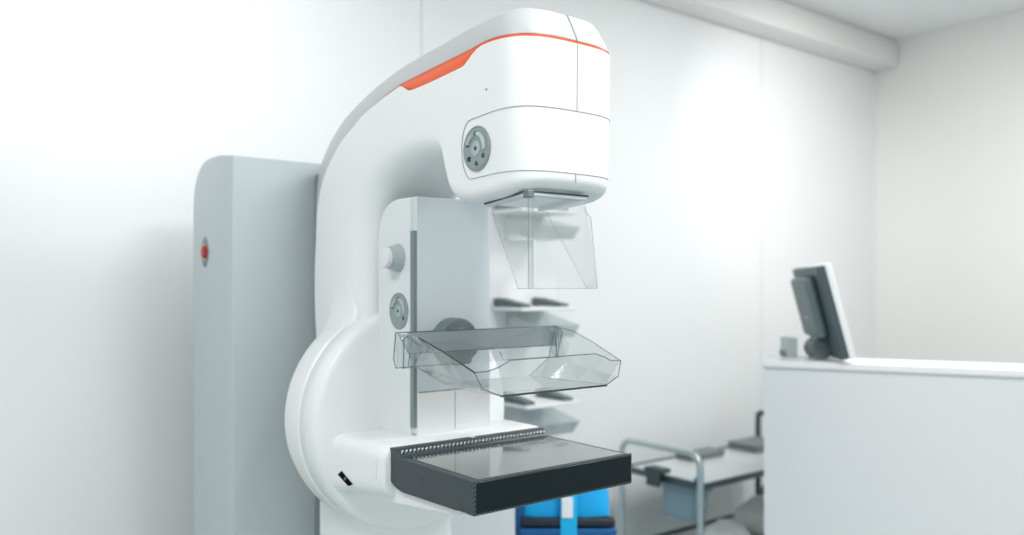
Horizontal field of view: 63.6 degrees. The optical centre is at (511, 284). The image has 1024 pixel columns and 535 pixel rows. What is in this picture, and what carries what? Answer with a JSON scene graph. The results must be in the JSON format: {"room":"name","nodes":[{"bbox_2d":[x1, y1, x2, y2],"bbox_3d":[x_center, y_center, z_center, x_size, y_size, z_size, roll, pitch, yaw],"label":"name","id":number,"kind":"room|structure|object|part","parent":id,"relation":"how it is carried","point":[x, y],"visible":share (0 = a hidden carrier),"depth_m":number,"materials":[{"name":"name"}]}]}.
{"room":"radiology room","nodes":[
{"label":"radiology room","id":0,"kind":"room"},
{"bbox_2d":[0,0,874,534],"bbox_3d":[-1.101,0.015,2.122,7.879,2.810,0.100,0,0,-38],"label":"wall","id":1,"kind":"structure","parent":0,"point":[739,161],"depth_m":2.49,"materials":[{"name":"white paint"}]},
{"bbox_2d":[490,206,579,436],"bbox_3d":[0.077,0.140,2.858,0.320,0.960,0.190,0,0,-38],"label":"rack","id":2,"kind":"object","parent":1,"relation":"attached to","point":[521,238],"visible":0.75,"depth_m":2.91,"materials":[{"name":"white"}]},
{"bbox_2d":[491,306,575,311],"bbox_3d":[0.075,0.081,2.844,0.240,0.012,0.170,0,0,-38],"label":"shelf","id":3,"kind":"object","parent":2,"relation":"attached to","point":[493,308],"depth_m":2.79,"materials":[{"name":"white"}]},
{"bbox_2d":[491,207,575,217],"bbox_3d":[0.075,-0.249,2.844,0.240,0.012,0.170,0,0,-38],"label":"shelf","id":4,"kind":"object","parent":2,"relation":"attached to","point":[496,212],"depth_m":2.82,"materials":[{"name":"white"}]},
{"bbox_2d":[504,396,579,409],"bbox_3d":[0.091,0.406,2.856,0.240,0.012,0.170,0,0,-38],"label":"shelf","id":5,"kind":"object","parent":2,"relation":"attached to","point":[527,402],"depth_m":2.81,"materials":[{"name":"white plastic"}]},
{"bbox_2d":[643,0,898,71],"bbox_3d":[-1.069,-1.218,2.001,7.779,0.145,0.130,0,0,-38],"label":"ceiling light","id":6,"kind":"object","parent":1,"relation":"attached to","point":[781,21],"depth_m":3.81,"materials":[{"name":"white paint"}]},
{"bbox_2d":[784,0,1023,40],"bbox_3d":[0.377,-1.340,0.231,7.879,0.100,4.900,0,0,-38],"label":"ceiling","id":7,"kind":"structure","parent":0,"point":[894,20],"depth_m":3.91,"materials":[{"name":"paint"}]},
{"bbox_2d":[875,10,1023,363],"bbox_3d":[3.473,0.015,2.586,0.100,2.810,4.800,0,0,-38],"label":"wall","id":8,"kind":"structure","parent":0,"point":[949,118],"depth_m":4.13,"materials":[{"name":"white paint"}]},
{"bbox_3d":[0.377,1.470,0.231,7.879,0.100,4.900,0,0,-38],"label":"floor","id":9,"kind":"structure","parent":0,"visible":0},
{"bbox_2d":[193,8,631,534],"bbox_3d":[-0.259,0.483,1.832,0.728,1.874,1.194,0,0,-38],"label":"machine","id":10,"kind":"object","parent":9,"relation":"on","point":[347,379],"visible":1,"depth_m":1.66,"materials":[{"name":"white plastic"}]},
{"bbox_3d":[-0.389,0.469,1.999,0.178,1.462,0.029,0,0,-38],"label":"mounting plate","id":11,"kind":"part","parent":10,"relation":"part of","materials":[{"name":"grey"}]},
{"bbox_3d":[-0.235,-0.053,1.631,0.024,0.057,0.057,0,0,-38],"label":"adjustment knob","id":12,"kind":"part","parent":10,"relation":"part of","materials":[{"name":"grey plastic"}]},
{"bbox_3d":[-0.118,0.255,1.657,0.171,0.090,0.012,0,0,-38],"label":"foot panel","id":13,"kind":"part","parent":10,"relation":"part of","materials":[{"name":"white plastic"}]},
{"bbox_3d":[-0.123,0.495,1.659,0.241,1.786,0.750,0,0,-38],"label":"arm","id":14,"kind":"part","parent":10,"relation":"part of","materials":[{"name":"white plastic"}]},
{"bbox_3d":[-0.049,0.103,1.587,0.350,0.038,0.010,0,0,-38],"label":"paddle rail","id":15,"kind":"part","parent":10,"relation":"part of","materials":[{"name":"grey"}]},
{"bbox_3d":[0.009,0.308,1.491,0.326,0.001,0.215,0,0,-38],"label":"support plate","id":16,"kind":"part","parent":10,"relation":"part of","materials":[{"name":"grey"}]},
{"bbox_2d":[418,337,618,396],"bbox_3d":[0.010,0.133,1.488,0.370,0.097,0.218,0,0,-38],"label":"tray","id":17,"kind":"object","parent":10,"relation":"on","point":[460,348],"depth_m":1.55,"materials":[{"name":"clear plastic"}]},
{"bbox_3d":[0.041,-0.144,1.417,0.131,0.019,0.118,0,0,-38],"label":"shield frame","id":18,"kind":"part","parent":10,"relation":"part of","materials":[{"name":"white plastic"}]},
{"bbox_3d":[0.079,0.308,1.400,0.350,0.001,0.004,0,0,-38],"label":"trim","id":19,"kind":"part","parent":10,"relation":"part of","materials":[{"name":"black plastic"}]},
{"bbox_2d":[619,410,763,534],"bbox_3d":[0.860,0.983,3.216,0.881,0.874,0.434,0,0,-38],"label":"trolley","id":20,"kind":"object","parent":9,"relation":"on","point":[735,466],"visible":0.5,"depth_m":3.08,"materials":[{"name":"silver metal"}]},
{"bbox_2d":[644,465,670,487],"bbox_3d":[0.522,0.688,2.968,0.052,0.065,0.085,0,0,-38],"label":"clamp","id":21,"kind":"object","parent":20,"relation":"attached to","point":[653,472],"visible":1,"depth_m":2.95,"materials":[{"name":"grey plastic"}]},
{"bbox_3d":[0.505,0.696,2.955,0.010,0.048,0.065,0,0,-38],"label":"lever","id":22,"kind":"part","parent":21,"relation":"part of","materials":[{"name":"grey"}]},
{"bbox_2d":[661,481,711,523],"bbox_3d":[0.615,0.769,2.939,0.071,0.122,0.189,0,0,-38],"label":"bin","id":23,"kind":"object","parent":20,"relation":"hanging from","point":[680,502],"visible":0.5,"depth_m":2.91,"materials":[{"name":"blue"}]},
{"bbox_2d":[657,513,733,534],"bbox_3d":[0.860,0.987,3.216,0.829,0.028,0.374,0,0,-38],"label":"tray","id":24,"kind":"object","parent":20,"relation":"on","point":[692,529],"depth_m":3.32,"materials":[{"name":"grey metal"}]},
{"bbox_2d":[632,446,763,489],"bbox_3d":[0.860,0.690,3.216,0.829,0.022,0.374,0,0,-38],"label":"tray","id":25,"kind":"object","parent":20,"relation":"on","point":[735,466],"depth_m":3.08,"materials":[{"name":"grey metal"}]},
{"bbox_2d":[675,447,725,460],"bbox_3d":[0.752,0.673,3.293,0.206,0.022,0.091,0,0,-38],"label":"instrument box","id":26,"kind":"object","parent":20,"relation":"on","point":[705,452],"visible":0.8,"depth_m":3.28,"materials":[{"name":"grey plastic"}]},
{"bbox_2d":[704,519,750,534],"bbox_3d":[0.793,0.931,3.067,0.210,0.106,0.166,0,0,-38],"label":"pouch","id":27,"kind":"object","parent":20,"relation":"on","point":[721,526],"visible":0.98,"depth_m":3.04,"materials":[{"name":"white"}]},
{"bbox_2d":[727,436,763,452],"bbox_3d":[1.028,0.669,3.471,0.201,0.030,0.151,0,0,-38],"label":"instrument box","id":28,"kind":"object","parent":20,"relation":"on","point":[755,444],"visible":0.7,"depth_m":3.43,"materials":[{"name":"grey plastic"}]},
{"bbox_2d":[733,494,763,534],"bbox_3d":[0.969,0.909,3.227,0.229,0.152,0.184,0,0,-38],"label":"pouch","id":29,"kind":"object","parent":20,"relation":"on","point":[750,513],"visible":0.46,"depth_m":3.17,"materials":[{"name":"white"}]},
{"bbox_2d":[759,483,763,494],"bbox_3d":[1.091,0.896,3.417,0.140,0.178,0.160,0,0,22],"label":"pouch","id":30,"kind":"object","parent":20,"relation":"on","point":[762,488],"visible":0.03,"depth_m":3.43,"materials":[{"name":"grey"}]},
{"bbox_2d":[762,355,1023,534],"bbox_3d":[1.717,0.828,2.550,1.723,1.184,0.700,0,0,25],"label":"reception desk","id":31,"kind":"object","parent":9,"relation":"on","point":[856,446],"visible":1,"depth_m":2.46,"materials":[{"name":"white laminate"}]},
{"bbox_2d":[779,336,796,356],"bbox_3d":[0.918,0.227,2.743,0.039,0.107,0.100,0,0,7],"label":"card reader","id":32,"kind":"object","parent":31,"relation":"on","point":[788,343],"visible":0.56,"depth_m":2.70,"materials":[{"name":"grey plastic"}]},
{"bbox_2d":[791,263,855,359],"bbox_3d":[0.987,0.108,2.659,0.134,0.347,0.364,0,0,7],"label":"computer monitor","id":33,"kind":"object","parent":31,"relation":"on","point":[815,290],"visible":0.87,"depth_m":2.55,"materials":[{"name":"grey plastic"}]},
{"bbox_2d":[762,355,1023,377],"bbox_3d":[1.610,0.247,2.324,1.723,0.022,0.200,0,0,25],"label":"countertop","id":34,"kind":"structure","parent":31,"relation":"on","point":[805,362],"depth_m":2.47,"materials":[{"name":"white"}]},
{"bbox_3d":[0.141,1.221,2.312,0.340,0.401,0.340,0,0,-38],"label":"stool","id":35,"kind":"object","parent":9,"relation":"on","visible":0},
{"bbox_2d":[515,488,616,534],"bbox_3d":[0.144,0.757,2.296,0.273,0.525,0.189,0,0,-1],"label":"bag","id":36,"kind":"object","parent":35,"relation":"on","point":[588,513],"visible":0.61,"depth_m":2.22,"materials":[{"name":"fabric"}]}
]}

